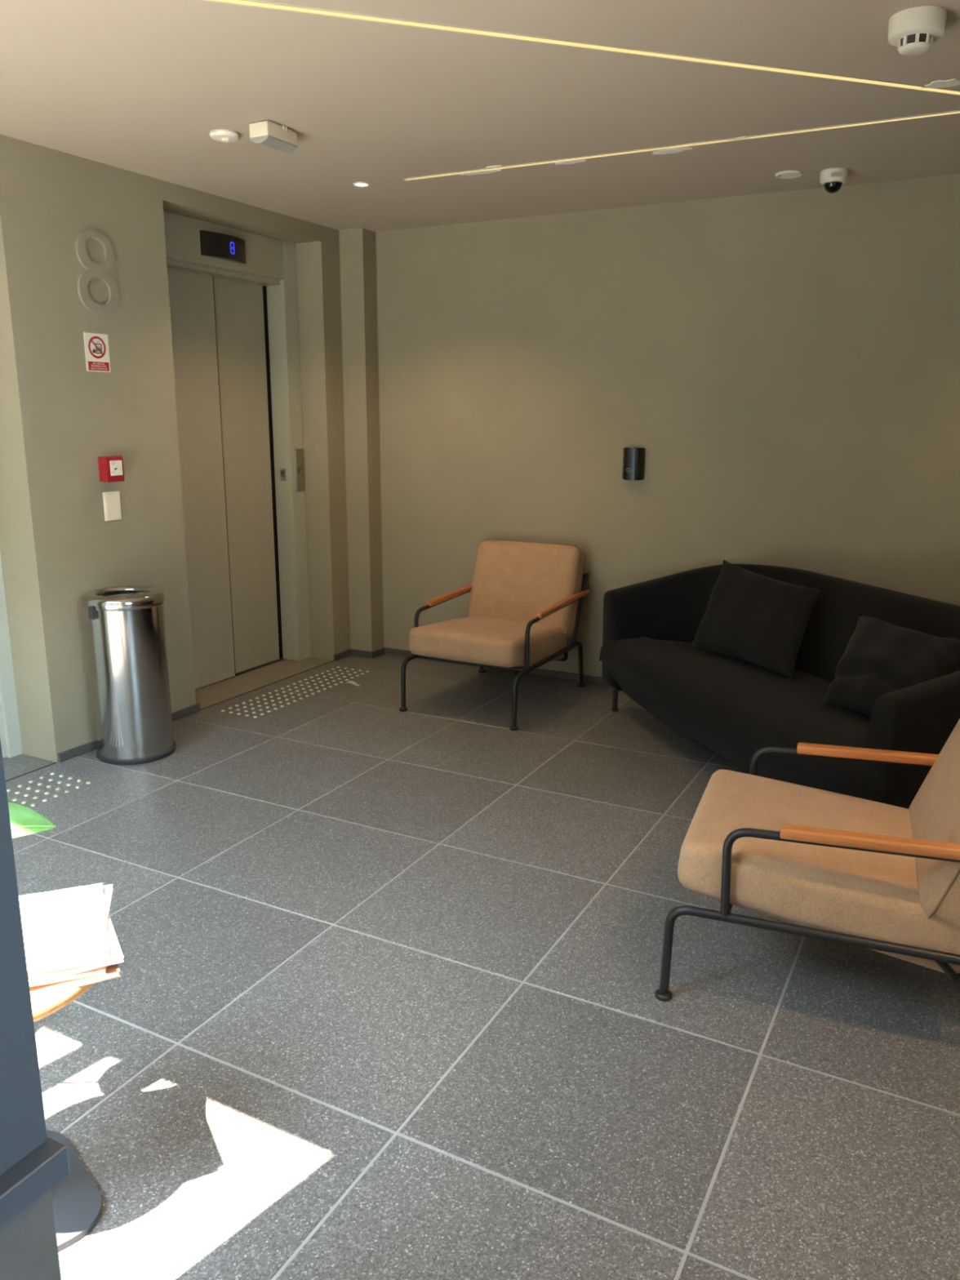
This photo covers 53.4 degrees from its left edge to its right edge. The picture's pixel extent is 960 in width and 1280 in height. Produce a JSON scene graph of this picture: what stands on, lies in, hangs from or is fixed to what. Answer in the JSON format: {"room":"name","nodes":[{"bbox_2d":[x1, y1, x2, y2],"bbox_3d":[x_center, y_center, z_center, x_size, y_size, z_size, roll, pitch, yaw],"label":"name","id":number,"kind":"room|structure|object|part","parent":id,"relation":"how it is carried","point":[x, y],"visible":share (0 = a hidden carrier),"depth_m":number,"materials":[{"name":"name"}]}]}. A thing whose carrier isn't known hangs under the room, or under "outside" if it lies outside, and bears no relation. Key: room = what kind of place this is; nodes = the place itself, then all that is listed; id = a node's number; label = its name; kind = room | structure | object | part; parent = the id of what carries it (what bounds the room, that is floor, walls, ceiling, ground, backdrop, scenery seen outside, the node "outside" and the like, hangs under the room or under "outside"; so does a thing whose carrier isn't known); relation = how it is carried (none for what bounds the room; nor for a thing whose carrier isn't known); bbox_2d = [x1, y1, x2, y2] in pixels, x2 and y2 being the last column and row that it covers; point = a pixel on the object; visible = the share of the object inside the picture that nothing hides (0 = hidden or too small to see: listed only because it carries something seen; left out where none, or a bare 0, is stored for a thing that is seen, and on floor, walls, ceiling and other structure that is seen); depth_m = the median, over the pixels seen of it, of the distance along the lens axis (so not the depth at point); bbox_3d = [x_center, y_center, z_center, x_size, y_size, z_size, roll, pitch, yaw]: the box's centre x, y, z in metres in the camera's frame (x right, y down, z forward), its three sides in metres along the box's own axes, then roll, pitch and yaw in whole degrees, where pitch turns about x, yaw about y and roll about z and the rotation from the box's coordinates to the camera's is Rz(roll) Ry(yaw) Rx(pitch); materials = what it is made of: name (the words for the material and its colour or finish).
{"room":"elevator lobby","nodes":[
{"label":"elevator lobby","id":0,"kind":"room"},
{"bbox_2d":[8,802,55,838],"bbox_3d":[-1.166,0.585,1.931,0.706,0.801,0.340,-1,13,-3],"label":"leaf","id":1,"kind":"object","parent":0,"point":[24,820],"visible":0.82,"depth_m":1.81,"materials":[{"name":"green plant"}]},
{"bbox_2d":[0,134,350,762],"bbox_3d":[-1.876,-0.717,3.975,0.470,2.410,4.265,7,15,27],"label":"wall","id":2,"kind":"structure","parent":0,"point":[58,546],"depth_m":3.99,"materials":[{"name":"paint"}]},
{"bbox_2d":[0,553,22,758],"bbox_3d":[-2.200,-0.468,3.433,0.065,2.149,0.950,7,15,27],"label":"door","id":3,"kind":"structure","parent":2,"relation":"in","point":[10,731],"depth_m":3.98,"materials":[{"name":"paint"}]},
{"bbox_2d":[75,230,118,313],"bbox_3d":[-1.558,-1.494,3.874,0.016,0.312,0.194,7,15,27],"label":"number sign","id":4,"kind":"object","parent":2,"relation":"attached to","point":[94,270],"depth_m":3.86,"materials":[{"name":"grey metal"}]},
{"bbox_2d":[83,332,111,372],"bbox_3d":[-1.575,-1.183,3.925,0.003,0.151,0.121,7,15,27],"label":"safety sign","id":5,"kind":"object","parent":2,"relation":"attached to","point":[96,345],"visible":1,"depth_m":3.92,"materials":[{"name":"white plastic"}]},
{"bbox_2d":[97,456,124,482],"bbox_3d":[-1.555,-0.721,4.024,0.052,0.104,0.091,7,15,27],"label":"fire alarm box","id":6,"kind":"object","parent":2,"relation":"attached to","point":[111,469],"visible":1,"depth_m":4.00,"materials":[{"name":"red plastic"}]},
{"bbox_2d":[102,490,121,520],"bbox_3d":[-1.571,-0.573,4.076,0.010,0.122,0.086,7,15,27],"label":"switch plate","id":7,"kind":"object","parent":2,"relation":"attached to","point":[112,504],"visible":1,"depth_m":4.07,"materials":[{"name":"beige plastic"}]},
{"bbox_2d":[57,647,384,762],"bbox_3d":[-1.167,0.277,4.892,0.171,0.038,2.223,7,15,27],"label":"baseboard","id":8,"kind":"structure","parent":2,"relation":"attached to","point":[88,747],"depth_m":4.57,"materials":[{"name":"stone"}]},
{"bbox_2d":[163,211,311,689],"bbox_3d":[-1.347,-0.920,5.005,0.263,2.323,1.121,7,15,27],"label":"elevator","id":9,"kind":"object","parent":2,"relation":"attached to","point":[233,292],"visible":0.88,"depth_m":5.12,"materials":[{"name":"grey paint"}]},
{"bbox_3d":[-1.474,-0.773,4.834,0.028,2.094,0.483,7,15,27],"label":"door panel","id":10,"kind":"part","parent":9,"relation":"part of","materials":[{"name":"grey paint"}]},
{"bbox_3d":[-1.335,-1.938,4.695,0.100,0.199,1.008,7,15,27],"label":"header panel","id":11,"kind":"part","parent":9,"relation":"part of","materials":[{"name":"grey paint"}]},
{"bbox_3d":[-1.415,0.210,5.260,0.075,0.005,0.975,7,15,27],"label":"sill","id":12,"kind":"part","parent":9,"relation":"part of","materials":[{"name":"metal"}]},
{"bbox_3d":[-1.302,-0.866,5.233,0.048,2.094,0.427,7,15,27],"label":"door panel","id":13,"kind":"part","parent":9,"relation":"part of","materials":[{"name":"grey paint"}]},
{"bbox_3d":[-1.113,-0.935,5.394,0.046,0.070,0.003,7,15,27],"label":"floor plate","id":14,"kind":"part","parent":9,"relation":"part of","materials":[{"name":"metal"}]},
{"bbox_3d":[-1.026,-0.966,5.418,0.009,0.238,0.075,7,15,27],"label":"call plate","id":15,"kind":"part","parent":9,"relation":"part of","materials":[{"name":"metal"}]},
{"bbox_2d":[338,227,383,651],"bbox_3d":[-0.682,-1.085,5.532,0.165,2.400,0.140,7,15,27],"label":"column","id":16,"kind":"structure","parent":2,"relation":"attached to","point":[357,246],"depth_m":5.45,"materials":[{"name":"paint"}]},
{"bbox_2d":[0,0,959,231],"bbox_3d":[-0.054,-1.524,1.652,5.700,0.253,6.435,7,15,27],"label":"ceiling","id":17,"kind":"structure","parent":0,"point":[140,86],"depth_m":3.03,"materials":[{"name":"paint"}]},
{"bbox_2d":[208,129,239,142],"bbox_3d":[-0.919,-1.807,3.436,0.108,0.032,0.108,7,15,27],"label":"sensor","id":18,"kind":"object","parent":17,"relation":"attached to","point":[221,135],"visible":1,"depth_m":3.41,"materials":[{"name":"white plastic"}]},
{"bbox_2d":[248,120,297,154],"bbox_3d":[-0.723,-1.765,3.350,0.087,0.072,0.160,7,15,27],"label":"emergency light","id":19,"kind":"object","parent":17,"relation":"attached to","point":[270,135],"visible":1,"depth_m":3.31,"materials":[{"name":"beige plastic"}]},
{"bbox_2d":[352,182,370,186],"bbox_3d":[-0.519,-1.994,4.175,0.078,0.005,0.078,7,15,27],"label":"recessed light","id":20,"kind":"object","parent":17,"relation":"in","point":[355,184],"visible":1,"depth_m":4.17,"materials":[{"name":"white plastic"}]},
{"bbox_2d":[200,0,959,95],"bbox_3d":[0.281,-1.616,2.591,3.010,0.003,0.036,-4,14,-17],"label":"led strip","id":21,"kind":"object","parent":17,"relation":"attached to","point":[254,3],"visible":1,"depth_m":2.58,"materials":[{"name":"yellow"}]},
{"bbox_2d":[403,110,959,180],"bbox_3d":[0.701,-1.848,3.579,2.301,0.003,0.032,7,15,26],"label":"led strip","id":22,"kind":"object","parent":17,"relation":"attached to","point":[956,112],"visible":1,"depth_m":3.53,"materials":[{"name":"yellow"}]},
{"bbox_2d":[774,170,803,178],"bbox_3d":[1.284,-1.933,3.962,0.112,0.010,0.112,7,15,27],"label":"cover plate","id":23,"kind":"object","parent":17,"relation":"attached to","point":[785,174],"visible":1,"depth_m":3.94,"materials":[{"name":"white plastic"}]},
{"bbox_2d":[819,167,848,193],"bbox_3d":[1.452,-1.883,3.918,0.108,0.086,0.108,7,15,27],"label":"dome camera","id":24,"kind":"object","parent":17,"relation":"attached to","point":[833,179],"visible":1,"depth_m":3.88,"materials":[{"name":"white plastic"}]},
{"bbox_2d":[888,5,946,56],"bbox_3d":[1.102,-1.530,2.410,0.134,0.080,0.134,7,15,27],"label":"smoke detector","id":25,"kind":"object","parent":17,"relation":"attached to","point":[913,31],"visible":1,"depth_m":2.37,"materials":[{"name":"white plastic"}]},
{"bbox_2d":[897,32,933,50],"bbox_3d":[1.102,-1.510,2.415,0.080,0.022,0.080,7,15,27],"label":"vent","id":26,"kind":"object","parent":25,"relation":"attached to","point":[905,41],"depth_m":2.39,"materials":[{"name":"white plastic"}]},
{"bbox_2d":[3,653,959,1279],"bbox_3d":[-0.066,1.004,2.249,5.700,0.151,6.435,7,15,27],"label":"floor","id":27,"kind":"structure","parent":0,"point":[383,1004],"depth_m":2.30,"materials":[{"name":"tile"}]},
{"bbox_2d":[0,737,69,1279],"bbox_3d":[-0.664,-0.016,1.012,0.120,2.400,0.276,7,15,27],"label":"post","id":28,"kind":"object","parent":27,"relation":"on","point":[32,1162],"visible":1,"depth_m":1.23,"materials":[{"name":"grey metal"}]},
{"bbox_2d":[6,772,90,806],"bbox_3d":[-1.820,0.631,3.459,0.225,0.008,0.815,7,15,27],"label":"tactile strip","id":29,"kind":"object","parent":27,"relation":"on","point":[51,773],"visible":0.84,"depth_m":3.69,"materials":[{"name":"metal"}]},
{"bbox_2d":[31,982,102,1252],"bbox_3d":[-0.842,0.799,1.687,0.396,0.499,0.378,-11,17,-40],"label":"side table","id":30,"kind":"object","parent":27,"relation":"on","point":[77,1202],"visible":0.18,"depth_m":1.72,"materials":[{"name":"brown wood"}]},
{"bbox_3d":[-0.884,1.038,1.732,0.320,0.013,0.320,-11,17,-40],"label":"plate","id":31,"kind":"part","parent":30,"relation":"part of","materials":[{"name":"grey metal"}]},
{"bbox_2d":[29,963,120,998],"bbox_3d":[-0.756,0.541,1.670,0.205,0.011,0.272,-6,15,-26],"label":"magazine","id":32,"kind":"object","parent":30,"relation":"on","point":[113,971],"visible":0.16,"depth_m":1.57,"materials":[{"name":"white paper"}]},
{"bbox_2d":[29,966,106,987],"bbox_3d":[-0.764,0.529,1.673,0.205,0.010,0.272,-5,14,-20],"label":"magazine","id":33,"kind":"object","parent":32,"relation":"on","point":[102,971],"visible":0.14,"depth_m":1.57,"materials":[{"name":"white paper"}]},
{"bbox_2d":[28,915,124,986],"bbox_3d":[-0.754,0.520,1.668,0.205,0.008,0.272,-7,15,-28],"label":"magazine","id":34,"kind":"object","parent":33,"relation":"on","point":[115,954],"visible":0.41,"depth_m":1.58,"materials":[{"name":"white paper"}]},
{"bbox_2d":[18,884,113,974],"bbox_3d":[-0.765,0.509,1.676,0.205,0.009,0.272,-4,14,-16],"label":"magazine","id":35,"kind":"object","parent":34,"relation":"on","point":[108,890],"visible":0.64,"depth_m":1.75,"materials":[{"name":"paper"}]},
{"bbox_2d":[18,882,109,974],"bbox_3d":[-0.761,0.504,1.659,0.205,0.007,0.272,-5,14,-23],"label":"magazine","id":36,"kind":"object","parent":35,"relation":"on","point":[64,928],"visible":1,"depth_m":1.66,"materials":[{"name":"paper"}]},
{"bbox_2d":[81,586,175,764],"bbox_3d":[-1.478,0.141,4.017,0.324,0.702,0.334,7,15,27],"label":"waste bin","id":37,"kind":"object","parent":27,"relation":"on","point":[125,625],"visible":1,"depth_m":3.91,"materials":[{"name":"metal"}]},
{"bbox_3d":[-1.474,-0.171,3.948,0.324,0.063,0.324,7,15,27],"label":"lid","id":38,"kind":"part","parent":37,"relation":"part of","materials":[{"name":"metal"}]},
{"bbox_2d":[221,666,368,717],"bbox_3d":[-0.947,0.263,5.034,0.220,0.008,0.966,7,15,27],"label":"tactile strip","id":39,"kind":"object","parent":27,"relation":"on","point":[265,703],"visible":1,"depth_m":4.99,"materials":[{"name":"metal"}]},
{"bbox_2d":[345,680,359,686],"bbox_3d":[-0.679,0.234,5.120,0.101,0.011,0.039,12,18,41],"label":"paper scrap","id":40,"kind":"object","parent":27,"relation":"on","point":[353,682],"visible":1,"depth_m":5.13,"materials":[{"name":"white paper"}]},
{"bbox_2d":[399,539,590,730],"bbox_3d":[0.093,-0.077,4.842,0.649,0.762,0.904,7,15,27],"label":"armchair","id":41,"kind":"object","parent":27,"relation":"on","point":[526,601],"visible":1,"depth_m":4.91,"materials":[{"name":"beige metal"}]},
{"bbox_3d":[-0.183,0.132,5.023,0.023,0.257,0.854,7,15,27],"label":"leg frame","id":42,"kind":"part","parent":41,"relation":"part of","materials":[{"name":"black metal"}]},
{"bbox_2d":[408,616,566,667],"bbox_3d":[0.051,0.019,4.784,0.580,0.235,0.670,7,15,27],"label":"seat cushion","id":43,"kind":"object","parent":41,"relation":"on","point":[490,642],"depth_m":4.57,"materials":[{"name":"beige fabric"}]},
{"bbox_2d":[466,539,584,638],"bbox_3d":[0.239,-0.274,5.078,0.600,0.485,0.282,7,15,27],"label":"cushion","id":44,"kind":"object","parent":41,"relation":"on","point":[513,580],"depth_m":4.99,"materials":[{"name":"beige fabric"}]},
{"bbox_3d":[0.353,0.200,4.748,0.023,0.257,0.854,7,15,27],"label":"leg frame","id":45,"kind":"part","parent":41,"relation":"part of","materials":[{"name":"black metal"}]},
{"bbox_3d":[0.521,-0.160,4.997,0.022,0.362,0.182,7,15,27],"label":"post","id":46,"kind":"part","parent":41,"relation":"part of","materials":[{"name":"black metal"}]},
{"bbox_2d":[599,564,959,808],"bbox_3d":[1.258,0.174,3.876,0.907,0.730,1.919,-4,14,-19],"label":"sofa","id":47,"kind":"object","parent":27,"relation":"on","point":[735,708],"visible":0.72,"depth_m":3.75,"materials":[{"name":"black fabric"}]},
{"bbox_3d":[0.666,0.266,4.691,0.037,0.170,0.038,-4,14,-19],"label":"leg","id":48,"kind":"part","parent":47,"relation":"part of","materials":[{"name":"black metal"}]},
{"bbox_2d":[690,560,820,679],"bbox_3d":[1.208,-0.110,4.130,0.330,0.365,0.722,-7,15,-28],"label":"throw pillow","id":49,"kind":"object","parent":47,"relation":"on","point":[757,619],"visible":1,"depth_m":4.07,"materials":[{"name":"grey fabric"}]},
{"bbox_3d":[1.128,0.292,3.857,0.632,0.277,1.904,-4,14,-19],"label":"seat","id":50,"kind":"part","parent":47,"relation":"part of","materials":[{"name":"black fabric"}]},
{"bbox_2d":[822,613,959,715],"bbox_3d":[1.428,0.104,3.381,0.294,0.290,0.556,-5,14,-22],"label":"throw pillow","id":51,"kind":"object","parent":47,"relation":"on","point":[880,657],"visible":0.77,"depth_m":3.31,"materials":[{"name":"grey fabric"}]},
{"bbox_2d":[654,718,959,1001],"bbox_3d":[0.970,0.492,2.428,0.896,0.774,0.649,5,14,21],"label":"armchair","id":52,"kind":"object","parent":27,"relation":"on","point":[884,878],"visible":1,"depth_m":2.26,"materials":[{"name":"beige fabric"}]},
{"bbox_3d":[0.848,0.801,2.215,0.854,0.257,0.023,5,14,21],"label":"leg frame","id":53,"kind":"part","parent":52,"relation":"part of","materials":[{"name":"black metal"}]},
{"bbox_2d":[677,768,959,973],"bbox_3d":[0.891,0.569,2.477,0.670,0.235,0.580,5,14,21],"label":"seat cushion","id":54,"kind":"object","parent":52,"relation":"on","point":[881,897],"depth_m":2.27,"materials":[{"name":"beige fabric"}]},
{"bbox_2d":[908,718,959,929],"bbox_3d":[1.213,0.374,2.302,0.282,0.485,0.600,5,14,21],"label":"cushion","id":55,"kind":"object","parent":52,"relation":"on","point":[934,812],"depth_m":2.19,"materials":[{"name":"beige fabric"}]},
{"bbox_2d":[375,173,959,676],"bbox_3d":[1.604,-0.828,4.489,5.190,2.400,0.120,7,15,27],"label":"wall","id":56,"kind":"structure","parent":0,"point":[784,366],"depth_m":4.67,"materials":[{"name":"paint"}]},
{"bbox_2d":[384,647,607,684],"bbox_3d":[1.591,0.338,4.690,4.935,0.038,0.016,7,15,27],"label":"baseboard","id":57,"kind":"structure","parent":56,"relation":"attached to","point":[558,674],"depth_m":5.31,"materials":[{"name":"stone"}]},
{"bbox_2d":[622,447,645,479],"bbox_3d":[0.771,-0.893,4.823,0.112,0.163,0.058,7,15,27],"label":"wall device","id":58,"kind":"object","parent":56,"relation":"attached to","point":[633,458],"visible":1,"depth_m":4.80,"materials":[{"name":"black metal"}]}
]}

